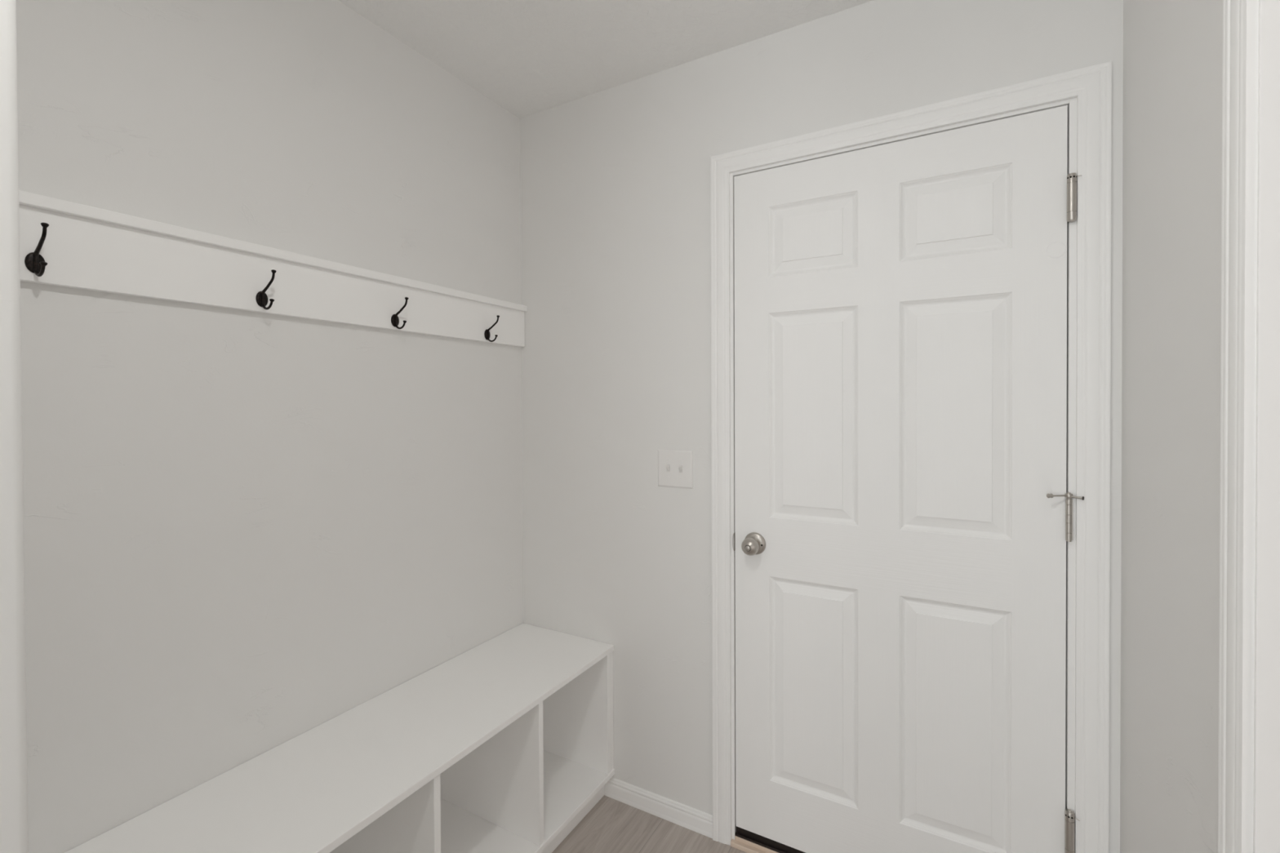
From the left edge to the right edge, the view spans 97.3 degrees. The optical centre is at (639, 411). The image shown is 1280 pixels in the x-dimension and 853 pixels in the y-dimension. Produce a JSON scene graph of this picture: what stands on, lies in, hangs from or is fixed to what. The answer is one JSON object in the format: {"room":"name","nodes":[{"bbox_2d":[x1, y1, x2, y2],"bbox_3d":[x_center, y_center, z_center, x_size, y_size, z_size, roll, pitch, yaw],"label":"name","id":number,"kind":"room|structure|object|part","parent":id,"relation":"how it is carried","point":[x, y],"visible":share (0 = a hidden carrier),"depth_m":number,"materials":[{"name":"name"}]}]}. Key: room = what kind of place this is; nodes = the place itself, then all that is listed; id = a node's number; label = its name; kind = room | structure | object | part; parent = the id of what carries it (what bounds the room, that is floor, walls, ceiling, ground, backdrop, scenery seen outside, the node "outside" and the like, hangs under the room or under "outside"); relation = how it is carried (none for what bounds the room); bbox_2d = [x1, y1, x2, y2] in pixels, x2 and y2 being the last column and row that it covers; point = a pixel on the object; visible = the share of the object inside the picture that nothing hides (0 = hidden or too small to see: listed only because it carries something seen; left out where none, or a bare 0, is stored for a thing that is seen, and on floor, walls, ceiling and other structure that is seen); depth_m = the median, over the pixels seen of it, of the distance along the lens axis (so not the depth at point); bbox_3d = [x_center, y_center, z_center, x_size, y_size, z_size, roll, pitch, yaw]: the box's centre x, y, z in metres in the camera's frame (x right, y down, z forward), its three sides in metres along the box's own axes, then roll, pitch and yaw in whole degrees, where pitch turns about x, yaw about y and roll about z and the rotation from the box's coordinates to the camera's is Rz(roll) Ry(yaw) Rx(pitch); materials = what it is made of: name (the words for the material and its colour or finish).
{"room":"mudroom","nodes":[
{"label":"mudroom","id":0,"kind":"room"},
{"bbox_2d":[0,0,28,852],"bbox_3d":[-0.880,0.132,0.600,0.827,2.491,0.125,0,1,30],"label":"wall","id":1,"kind":"structure","parent":0,"point":[14,811],"depth_m":0.44,"materials":[{"name":"white paint"}]},
{"bbox_2d":[15,0,523,852],"bbox_3d":[-1.767,0.142,-0.004,0.120,2.491,5.100,0,1,30],"label":"wall","id":2,"kind":"structure","parent":0,"point":[244,531],"depth_m":1.33,"materials":[{"name":"white paint"}]},
{"bbox_2d":[18,190,527,346],"bbox_3d":[-0.821,-0.319,1.510,0.032,0.156,1.522,0,1,30],"label":"coat rack","id":3,"kind":"object","parent":2,"relation":"attached to","point":[85,247],"visible":1,"depth_m":1.29,"materials":[{"name":"white paint"}]},
{"bbox_2d":[24,222,48,276],"bbox_3d":[-1.070,-0.287,1.006,0.059,0.091,0.027,0,1,30],"label":"coat hook","id":4,"kind":"object","parent":3,"relation":"attached to","point":[34,262],"visible":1,"depth_m":1.01,"materials":[{"name":"black metal"}]},
{"bbox_3d":[-1.093,-0.269,1.019,0.005,0.038,0.027,0,1,30],"label":"mounting plate","id":5,"kind":"part","parent":4,"relation":"part of","materials":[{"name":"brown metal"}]},
{"bbox_2d":[255,269,276,309],"bbox_3d":[-0.882,-0.288,1.337,0.059,0.091,0.027,0,1,30],"label":"coat hook","id":6,"kind":"object","parent":3,"relation":"attached to","point":[261,297],"visible":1,"depth_m":1.34,"materials":[{"name":"black metal"}]},
{"bbox_3d":[-0.905,-0.270,1.351,0.005,0.038,0.027,0,1,30],"label":"mounting plate","id":7,"kind":"part","parent":6,"relation":"part of","materials":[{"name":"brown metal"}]},
{"bbox_2d":[391,297,408,328],"bbox_3d":[-0.701,-0.288,1.656,0.059,0.091,0.027,0,1,30],"label":"coat hook","id":8,"kind":"object","parent":3,"relation":"attached to","point":[394,318],"visible":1,"depth_m":1.66,"materials":[{"name":"black metal"}]},
{"bbox_3d":[-0.725,-0.270,1.670,0.005,0.038,0.027,0,1,30],"label":"mounting plate","id":9,"kind":"part","parent":8,"relation":"part of","materials":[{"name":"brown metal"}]},
{"bbox_2d":[484,315,499,342],"bbox_3d":[-0.516,-0.291,1.982,0.059,0.091,0.027,0,1,30],"label":"coat hook","id":10,"kind":"object","parent":3,"relation":"attached to","point":[486,333],"visible":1,"depth_m":1.99,"materials":[{"name":"black metal"}]},
{"bbox_3d":[-0.540,-0.272,1.996,0.005,0.038,0.027,0,1,30],"label":"mounting plate","id":11,"kind":"part","parent":10,"relation":"part of","materials":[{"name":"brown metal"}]},
{"bbox_2d":[338,0,872,118],"bbox_3d":[-0.130,-1.132,-0.890,4.000,0.060,5.400,0,1,30],"label":"ceiling","id":12,"kind":"structure","parent":0,"point":[528,57],"depth_m":1.68,"materials":[{"name":"white paint"}]},
{"bbox_2d":[551,795,746,852],"bbox_3d":[-0.119,1.419,-0.865,4.000,0.060,5.400,0,1,30],"label":"floor","id":13,"kind":"structure","parent":0,"point":[611,825],"depth_m":1.81,"materials":[{"name":"grey wood"}]},
{"bbox_2d":[64,622,614,852],"bbox_3d":[-0.646,1.099,1.428,0.418,0.538,1.523,0,1,30],"label":"storage bench","id":14,"kind":"object","parent":13,"relation":"on","point":[517,726],"visible":1,"depth_m":1.53,"materials":[{"name":"white paint"}]},
{"bbox_2d":[440,750,614,852],"bbox_3d":[-0.646,1.278,1.430,0.418,0.019,1.523,0,1,30],"label":"shelf","id":15,"kind":"object","parent":14,"relation":"attached to","point":[570,782],"depth_m":1.77,"materials":[{"name":"white paint"}]},
{"bbox_3d":[-0.287,1.051,2.066,0.414,0.420,0.019,0,1,30],"label":"panel","id":16,"kind":"part","parent":14,"relation":"part of","materials":[{"name":"white paint"}]},
{"bbox_2d":[730,831,787,852],"bbox_3d":[0.689,1.344,1.605,0.862,0.034,0.125,0,1,30],"label":"threshold","id":17,"kind":"object","parent":13,"relation":"on","point":[744,843],"visible":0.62,"depth_m":1.74,"materials":[{"name":"brown wood"}]},
{"bbox_2d":[520,0,1123,852],"bbox_3d":[0.355,0.115,1.794,2.040,2.491,0.120,0,1,30],"label":"wall","id":18,"kind":"structure","parent":0,"point":[615,182],"depth_m":1.88,"materials":[{"name":"white paint"}]},
{"bbox_2d":[604,777,712,838],"bbox_3d":[0.056,1.328,1.902,0.412,0.066,0.012,0,1,30],"label":"baseboard","id":19,"kind":"structure","parent":18,"relation":"attached to","point":[700,822],"depth_m":1.89,"materials":[{"name":"white paint"}]},
{"bbox_2d":[657,448,693,488],"bbox_3d":[0.112,0.188,1.853,0.126,0.124,0.018,0,1,30],"label":"light switch","id":20,"kind":"object","parent":18,"relation":"attached to","point":[675,467],"visible":1,"depth_m":1.85,"materials":[{"name":"white plastic"}]},
{"bbox_2d":[733,105,1084,852],"bbox_3d":[0.665,0.300,1.534,0.864,2.056,0.118,0,1,30],"label":"door","id":21,"kind":"structure","parent":18,"relation":"in","point":[904,509],"depth_m":1.52,"materials":[{"name":"white paint"}]},
{"bbox_3d":[0.350,0.404,1.724,0.068,0.068,0.012,0,1,30],"label":"knob","id":22,"kind":"part","parent":21,"relation":"part of","materials":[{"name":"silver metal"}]},
{"bbox_3d":[0.997,0.200,1.340,0.037,0.004,0.004,0,1,-2],"label":"stop rod","id":23,"kind":"part","parent":21,"relation":"part of","materials":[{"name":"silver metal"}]},
{"bbox_3d":[1.028,0.202,1.327,0.007,0.007,0.023,-1,1,-37],"label":"bumper arm","id":24,"kind":"part","parent":21,"relation":"part of","materials":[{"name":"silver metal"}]},
{"bbox_2d":[710,61,1111,852],"bbox_3d":[0.687,0.280,1.597,0.983,2.162,0.138,0,1,30],"label":"trim","id":25,"kind":"structure","parent":18,"relation":"attached to","point":[1086,91],"depth_m":1.34,"materials":[{"name":"white paint"}]},
{"bbox_3d":[0.255,0.280,1.773,0.058,2.162,0.018,0,1,30],"label":"casing","id":26,"kind":"part","parent":25,"relation":"part of","materials":[{"name":"white paint"}]},
{"bbox_3d":[0.301,0.408,1.778,0.005,0.056,0.036,0,1,30],"label":"strike plate","id":27,"kind":"part","parent":25,"relation":"part of","materials":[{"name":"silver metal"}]},
{"bbox_3d":[0.653,-0.771,1.535,0.983,0.059,0.018,0,1,30],"label":"head casing","id":28,"kind":"part","parent":25,"relation":"part of","materials":[{"name":"white paint"}]},
{"bbox_3d":[1.058,0.281,1.318,0.061,2.162,0.018,0,1,30],"label":"casing","id":29,"kind":"part","parent":25,"relation":"part of","materials":[{"name":"white paint"}]},
{"bbox_2d":[1120,0,1222,852],"bbox_3d":[-0.097,0.144,-0.950,0.120,2.491,5.100,0,1,30],"label":"wall","id":30,"kind":"structure","parent":0,"point":[1172,123],"depth_m":1.00,"materials":[{"name":"white paint"}]},
{"bbox_2d":[1217,0,1279,852],"bbox_3d":[0.592,0.298,0.282,0.138,2.153,1.038,0,1,30],"label":"trim","id":31,"kind":"structure","parent":30,"relation":"attached to","point":[1249,732],"depth_m":0.71,"materials":[{"name":"white paint"}]},
{"bbox_3d":[0.782,0.293,0.740,0.018,2.153,0.054,0,1,30],"label":"casing","id":32,"kind":"part","parent":31,"relation":"part of","materials":[{"name":"white paint"}]}
]}

